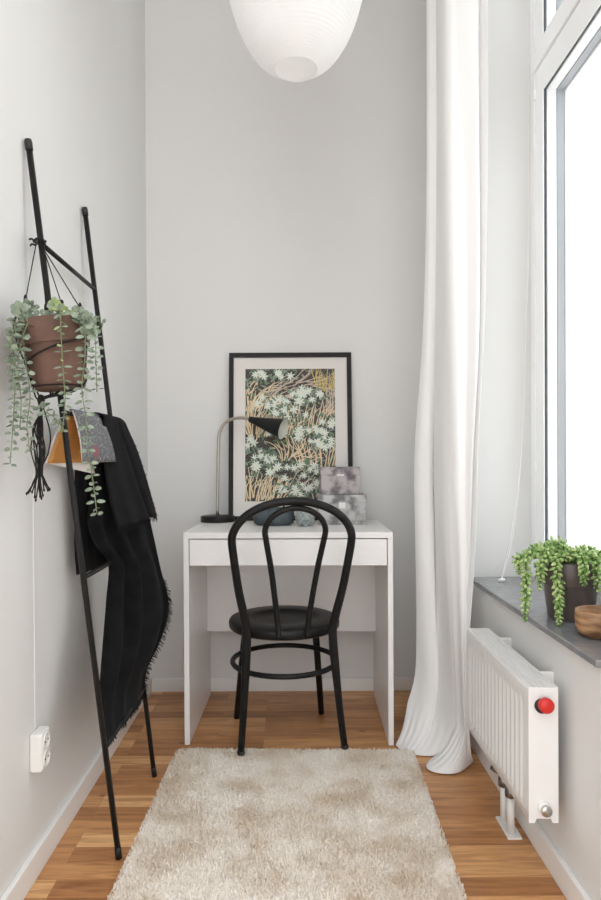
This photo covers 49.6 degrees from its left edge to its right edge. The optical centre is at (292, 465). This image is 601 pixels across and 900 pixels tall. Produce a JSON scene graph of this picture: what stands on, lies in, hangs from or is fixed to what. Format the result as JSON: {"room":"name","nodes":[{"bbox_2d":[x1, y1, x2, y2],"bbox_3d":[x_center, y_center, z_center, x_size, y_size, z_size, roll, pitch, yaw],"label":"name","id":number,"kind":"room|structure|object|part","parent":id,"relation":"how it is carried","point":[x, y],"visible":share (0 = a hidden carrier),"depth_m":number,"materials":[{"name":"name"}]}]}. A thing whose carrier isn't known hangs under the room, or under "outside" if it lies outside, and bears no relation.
{"room":"home office","nodes":[
{"label":"home office","id":0,"kind":"room"},
{"bbox_2d":[0,0,148,897],"bbox_3d":[-0.686,-0.660,1.688,0.100,3.300,2.283,0,0,0],"label":"wall","id":1,"kind":"structure","parent":0,"point":[72,72],"depth_m":1.76,"materials":[{"name":"paint"}]},
{"bbox_2d":[30,470,49,772],"bbox_3d":[-0.615,0.372,1.577,0.033,0.723,0.060,0,0,0],"label":"wall socket","id":2,"kind":"object","parent":1,"relation":"attached to","point":[40,738],"visible":1,"depth_m":1.58,"materials":[{"name":"white plastic"}]},
{"bbox_2d":[43,732,49,748],"bbox_3d":[-0.598,0.666,1.579,0.003,0.039,0.039,0,0,0],"label":"outlet","id":3,"kind":"object","parent":2,"relation":"attached to","point":[46,735],"depth_m":1.58,"materials":[{"name":"plastic"}]},
{"bbox_2d":[43,749,49,765],"bbox_3d":[-0.598,0.709,1.579,0.003,0.039,0.039,0,0,0],"label":"outlet","id":4,"kind":"object","parent":2,"relation":"attached to","point":[46,752],"depth_m":1.58,"materials":[{"name":"plastic"}]},
{"bbox_2d":[0,676,151,899],"bbox_3d":[-0.621,0.957,1.697,0.014,0.066,2.283,0,0,0],"label":"baseboard","id":5,"kind":"structure","parent":1,"relation":"attached to","point":[32,867],"depth_m":1.72,"materials":[{"name":"paint"}]},
{"bbox_2d":[145,0,426,677],"bbox_3d":[0.144,-0.671,2.879,1.762,3.300,0.100,0,0,0],"label":"wall","id":6,"kind":"structure","parent":0,"point":[282,216],"depth_m":2.83,"materials":[{"name":"paint"}]},
{"bbox_2d":[152,677,413,691],"bbox_3d":[0.003,0.951,2.832,1.234,0.057,0.014,0,0,0],"label":"baseboard","id":7,"kind":"structure","parent":6,"relation":"attached to","point":[347,683],"depth_m":2.83,"materials":[{"name":"paint"}]},
{"bbox_2d":[24,691,566,899],"bbox_3d":[0.004,1.042,0.873,3.062,0.100,4.133,0,0,0],"label":"floor","id":8,"kind":"structure","parent":0,"point":[83,865],"depth_m":1.97,"materials":[{"name":"brown wood"}]},
{"bbox_2d":[24,138,156,859],"bbox_3d":[-0.532,0.106,1.800,0.195,1.765,0.536,0,0,0],"label":"ladder","id":9,"kind":"object","parent":8,"relation":"on","point":[105,743],"visible":0.84,"depth_m":1.61,"materials":[{"name":"metal"}]},
{"bbox_2d":[12,237,87,501],"bbox_3d":[-0.533,-0.230,1.471,0.165,0.618,0.195,0,0,0],"label":"macrame hanger","id":10,"kind":"object","parent":9,"relation":"hanging from","point":[39,462],"visible":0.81,"depth_m":1.43,"materials":[{"name":"black fabric"}]},
{"bbox_3d":[-0.584,-0.255,1.427,0.057,0.223,0.018,0,0,-15],"label":"cord","id":11,"kind":"part","parent":10,"relation":"part of","materials":[{"name":"black fabric"}]},
{"bbox_3d":[-0.598,-0.447,1.484,0.003,0.163,0.107,0,0,-9],"label":"cord","id":12,"kind":"part","parent":10,"relation":"part of","materials":[{"name":"black fabric"}]},
{"bbox_3d":[-0.584,-0.445,1.521,0.003,0.167,0.078,0,0,-28],"label":"cord","id":13,"kind":"part","parent":10,"relation":"part of","materials":[{"name":"black fabric"}]},
{"bbox_3d":[-0.561,-0.443,1.516,0.003,0.160,0.127,-1,0,-39],"label":"cord","id":14,"kind":"part","parent":10,"relation":"part of","materials":[{"name":"black fabric"}]},
{"bbox_2d":[2,297,105,515],"bbox_3d":[-0.508,-0.126,1.433,0.212,0.468,0.185,0,0,0],"label":"plant","id":15,"kind":"object","parent":10,"relation":"hanging from","point":[64,363],"visible":0.98,"depth_m":1.38,"materials":[{"name":"green plant"}]},
{"bbox_3d":[-0.533,-0.246,1.446,0.157,0.160,0.157,0,0,0],"label":"pot","id":16,"kind":"part","parent":15,"relation":"part of","materials":[{"name":"ceramic"}]},
{"bbox_3d":[-0.536,-0.436,1.502,0.130,0.174,0.132,0,0,0],"label":"cord","id":17,"kind":"part","parent":10,"relation":"part of","materials":[{"name":"black fabric"}]},
{"bbox_3d":[-0.505,-0.247,1.435,0.106,0.206,0.010,0,0,0],"label":"cord","id":18,"kind":"part","parent":10,"relation":"part of","materials":[{"name":"black fabric"}]},
{"bbox_3d":[-0.532,0.112,1.587,0.214,1.755,0.015,0,0,-27],"label":"rail","id":19,"kind":"part","parent":9,"relation":"part of","materials":[{"name":"black metal"}]},
{"bbox_2d":[45,409,115,473],"bbox_3d":[-0.552,-0.060,1.704,0.089,0.165,0.217,0,0,9],"label":"open book","id":20,"kind":"object","parent":9,"relation":"hanging from","point":[103,447],"visible":0.79,"depth_m":1.68,"materials":[{"name":"paper"}]},
{"bbox_3d":[-0.533,0.108,2.009,0.218,1.757,0.015,-1,0,-30],"label":"rail","id":21,"kind":"part","parent":9,"relation":"part of","materials":[{"name":"black metal"}]},
{"bbox_2d":[74,412,172,744],"bbox_3d":[-0.503,0.292,1.851,0.171,0.882,0.398,0,0,15],"label":"throw blanket","id":22,"kind":"object","parent":9,"relation":"on","point":[137,610],"visible":0.84,"depth_m":1.85,"materials":[{"name":"black fabric"}]},
{"bbox_2d":[107,747,466,899],"bbox_3d":[-0.012,0.977,1.517,0.817,0.020,1.433,0,0,1],"label":"rug","id":23,"kind":"object","parent":8,"relation":"on","point":[222,824],"visible":0.99,"depth_m":1.72,"materials":[{"name":"fabric"}]},
{"bbox_2d":[183,520,393,745],"bbox_3d":[-0.011,0.606,2.529,0.735,0.748,0.499,0,0,1],"label":"desk","id":24,"kind":"object","parent":8,"relation":"on","point":[210,601],"visible":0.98,"depth_m":2.47,"materials":[{"name":"white paint"}]},
{"bbox_3d":[-0.369,0.618,2.537,0.018,0.727,0.499,0,0,1],"label":"panel","id":25,"kind":"part","parent":24,"relation":"part of","materials":[{"name":"white paint"}]},
{"bbox_2d":[201,416,287,522],"bbox_3d":[-0.206,0.013,2.675,0.372,0.438,0.143,0,0,19],"label":"desk lamp","id":26,"kind":"object","parent":24,"relation":"on","point":[277,427],"visible":1,"depth_m":2.66,"materials":[{"name":"black metal"}]},
{"bbox_3d":[-0.107,-0.156,2.639,0.166,0.097,0.083,0,0,11],"label":"lamp shade","id":27,"kind":"part","parent":26,"relation":"part of","materials":[{"name":"black paint"}]},
{"bbox_2d":[253,507,294,525],"bbox_3d":[-0.077,0.200,2.576,0.166,0.064,0.166,0,0,0],"label":"stone bowl","id":28,"kind":"object","parent":24,"relation":"on","point":[287,518],"visible":0.56,"depth_m":2.51,"materials":[{"name":"stone"}]},
{"bbox_3d":[-0.018,0.303,2.288,0.693,0.092,0.018,0,0,1],"label":"drawer","id":29,"kind":"part","parent":24,"relation":"part of","materials":[{"name":"white paint"}]},
{"bbox_2d":[228,352,352,520],"bbox_3d":[-0.011,-0.130,2.784,0.528,0.722,0.093,0,0,0],"label":"framed print","id":30,"kind":"object","parent":24,"relation":"on","point":[312,391],"visible":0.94,"depth_m":2.79,"materials":[{"name":"paper"}]},
{"bbox_3d":[-0.008,0.469,2.702,0.698,0.434,0.018,0,0,1],"label":"panel","id":31,"kind":"part","parent":24,"relation":"part of","materials":[{"name":"white paint"}]},
{"bbox_2d":[295,511,314,525],"bbox_3d":[0.046,0.200,2.511,0.077,0.062,0.077,0,0,0],"label":"candle holder","id":32,"kind":"object","parent":24,"relation":"on","point":[302,518],"visible":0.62,"depth_m":2.48,"materials":[{"name":"stone"}]},
{"bbox_2d":[317,493,366,524],"bbox_3d":[0.194,0.171,2.628,0.192,0.117,0.174,0,0,1],"label":"storage box","id":33,"kind":"object","parent":24,"relation":"on","point":[353,507],"visible":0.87,"depth_m":2.54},
{"bbox_2d":[319,467,359,494],"bbox_3d":[0.185,0.058,2.627,0.156,0.109,0.138,0,0,-1],"label":"storage box","id":34,"kind":"object","parent":33,"relation":"on","point":[332,480],"visible":1,"depth_m":2.56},
{"bbox_3d":[0.185,0.019,2.628,0.156,0.030,0.136,0,0,-1],"label":"lid","id":35,"kind":"part","parent":34,"relation":"part of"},
{"bbox_3d":[0.194,0.128,2.629,0.192,0.030,0.171,0,0,1],"label":"lid","id":36,"kind":"part","parent":33,"relation":"part of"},
{"bbox_3d":[0.347,0.614,2.522,0.018,0.727,0.499,0,0,1],"label":"panel","id":37,"kind":"part","parent":24,"relation":"part of","materials":[{"name":"white paint"}]},
{"bbox_2d":[228,497,355,755],"bbox_3d":[-0.026,0.540,2.308,0.416,0.886,0.512,0,0,-7],"label":"bentwood chair","id":38,"kind":"object","parent":8,"relation":"on","point":[277,622],"visible":1,"depth_m":2.16,"materials":[{"name":"black paint"}]},
{"bbox_3d":[-0.197,0.777,2.495,0.027,0.412,0.110,-1,0,-35],"label":"leg","id":39,"kind":"part","parent":38,"relation":"part of","materials":[{"name":"black paint"}]},
{"bbox_3d":[-0.032,0.564,2.356,0.400,0.037,0.400,0,0,-7],"label":"seat","id":40,"kind":"part","parent":38,"relation":"part of","materials":[{"name":"black paint"}]},
{"bbox_3d":[0.097,0.775,2.531,0.027,0.412,0.110,0,0,21],"label":"leg","id":41,"kind":"part","parent":38,"relation":"part of","materials":[{"name":"black paint"}]},
{"bbox_2d":[470,0,600,899],"bbox_3d":[0.790,-0.667,1.688,0.330,3.300,2.283,0,0,0],"label":"wall","id":42,"kind":"structure","parent":0,"point":[576,836],"depth_m":2.26,"materials":[{"name":"paint"}]},
{"bbox_2d":[467,628,558,839],"bbox_3d":[0.584,0.741,1.724,0.098,0.484,0.551,0,0,0],"label":"radiator","id":43,"kind":"object","parent":42,"relation":"attached to","point":[512,705],"visible":1,"depth_m":1.59,"materials":[{"name":"metal"}]},
{"bbox_3d":[0.537,0.654,1.736,0.006,0.306,0.521,0,0,0],"label":"panel","id":44,"kind":"part","parent":43,"relation":"part of","materials":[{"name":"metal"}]},
{"bbox_3d":[0.584,0.980,1.762,0.038,0.006,0.105,0,0,0],"label":"floor plate","id":45,"kind":"part","parent":43,"relation":"part of","materials":[{"name":"white plastic"}]},
{"bbox_2d":[468,628,557,686],"bbox_3d":[0.569,0.506,1.736,0.065,0.012,0.517,0,0,0],"label":"grille","id":46,"kind":"object","parent":43,"relation":"attached to","point":[510,663],"depth_m":1.69,"materials":[{"name":"metal"}]},
{"bbox_3d":[0.568,0.656,1.476,0.068,0.309,0.004,0,0,0],"label":"panel","id":47,"kind":"part","parent":43,"relation":"part of","materials":[{"name":"metal"}]},
{"bbox_2d":[469,730,590,899],"bbox_3d":[0.627,0.950,1.697,0.014,0.066,2.283,0,0,0],"label":"baseboard","id":48,"kind":"structure","parent":42,"relation":"attached to","point":[558,868],"depth_m":1.59,"materials":[{"name":"paint"}]},
{"bbox_2d":[473,0,600,667],"bbox_3d":[0.776,-0.832,1.784,0.340,2.473,0.957,0,0,0],"label":"window","id":49,"kind":"structure","parent":42,"relation":"in","point":[565,35],"depth_m":2.15,"materials":[{"name":"paint"}]},
{"bbox_2d":[498,58,530,581],"bbox_3d":[0.751,-0.504,2.201,0.155,1.784,0.023,-1,0,-30],"label":"blind cord","id":50,"kind":"object","parent":49,"relation":"hanging from","point":[502,579],"visible":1,"depth_m":2.23,"materials":[{"name":"white fabric"}]},
{"bbox_3d":[0.732,0.397,1.792,0.240,0.016,0.955,0,0,0],"label":"sill","id":51,"kind":"part","parent":49,"relation":"part of","materials":[{"name":"grey stone"}]},
{"bbox_3d":[0.825,-1.704,1.790,0.004,0.622,0.844,0,0,0],"label":"transom sash","id":52,"kind":"part","parent":49,"relation":"part of","materials":[{"name":"paint"}]},
{"bbox_3d":[0.853,-1.705,1.790,0.032,0.618,0.836,0,0,0],"label":"frame","id":53,"kind":"part","parent":49,"relation":"part of","materials":[{"name":"paint"}]},
{"bbox_2d":[511,535,600,626],"bbox_3d":[0.697,0.284,1.654,0.296,0.214,0.178,0,0,-29],"label":"potted succulent","id":54,"kind":"object","parent":49,"relation":"on","point":[570,577],"visible":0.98,"depth_m":1.60,"materials":[{"name":"green plant"}]},
{"bbox_3d":[0.831,-0.492,1.797,0.004,1.688,0.844,0,0,0],"label":"sash","id":55,"kind":"part","parent":49,"relation":"part of","materials":[{"name":"paint"}]},
{"bbox_3d":[0.859,-0.492,1.797,0.032,1.684,0.836,0,0,0],"label":"frame","id":56,"kind":"part","parent":49,"relation":"part of","materials":[{"name":"paint"}]},
{"bbox_3d":[0.914,-0.492,1.797,0.023,1.684,0.840,0,0,0],"label":"sash","id":57,"kind":"part","parent":49,"relation":"part of","materials":[{"name":"paint"}]},
{"bbox_2d":[574,605,600,638],"bbox_3d":[0.704,0.361,1.494,0.105,0.061,0.105,0,0,0],"label":"wooden bowl","id":58,"kind":"object","parent":49,"relation":"on","point":[587,617],"visible":1,"depth_m":1.47,"materials":[{"name":"brown wood"}]},
{"bbox_2d":[542,558,600,622],"bbox_3d":[0.713,0.316,1.670,0.147,0.149,0.147,0,0,0],"label":"pot","id":59,"kind":"object","parent":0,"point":[575,595],"depth_m":1.61,"materials":[{"name":"brown ceramic"}]},
{"bbox_3d":[0.136,-2.364,1.727,1.762,0.100,2.383,0,0,0],"label":"ceiling","id":60,"kind":"structure","parent":0,"visible":0},
{"bbox_2d":[229,0,361,81],"bbox_3d":[0.006,-1.722,1.849,0.423,1.185,0.423,0,0,0],"label":"pendant lamp","id":61,"kind":"object","parent":60,"relation":"hanging from","point":[291,40],"visible":1,"depth_m":1.78,"materials":[{"name":"glass"}]},
{"bbox_2d":[396,0,487,773],"bbox_3d":[0.478,-0.654,2.189,0.208,3.260,0.337,0,0,-16],"label":"curtain","id":62,"kind":"object","parent":60,"relation":"hanging from","point":[450,383],"visible":0.99,"depth_m":2.12,"materials":[{"name":"white fabric"}]}
]}

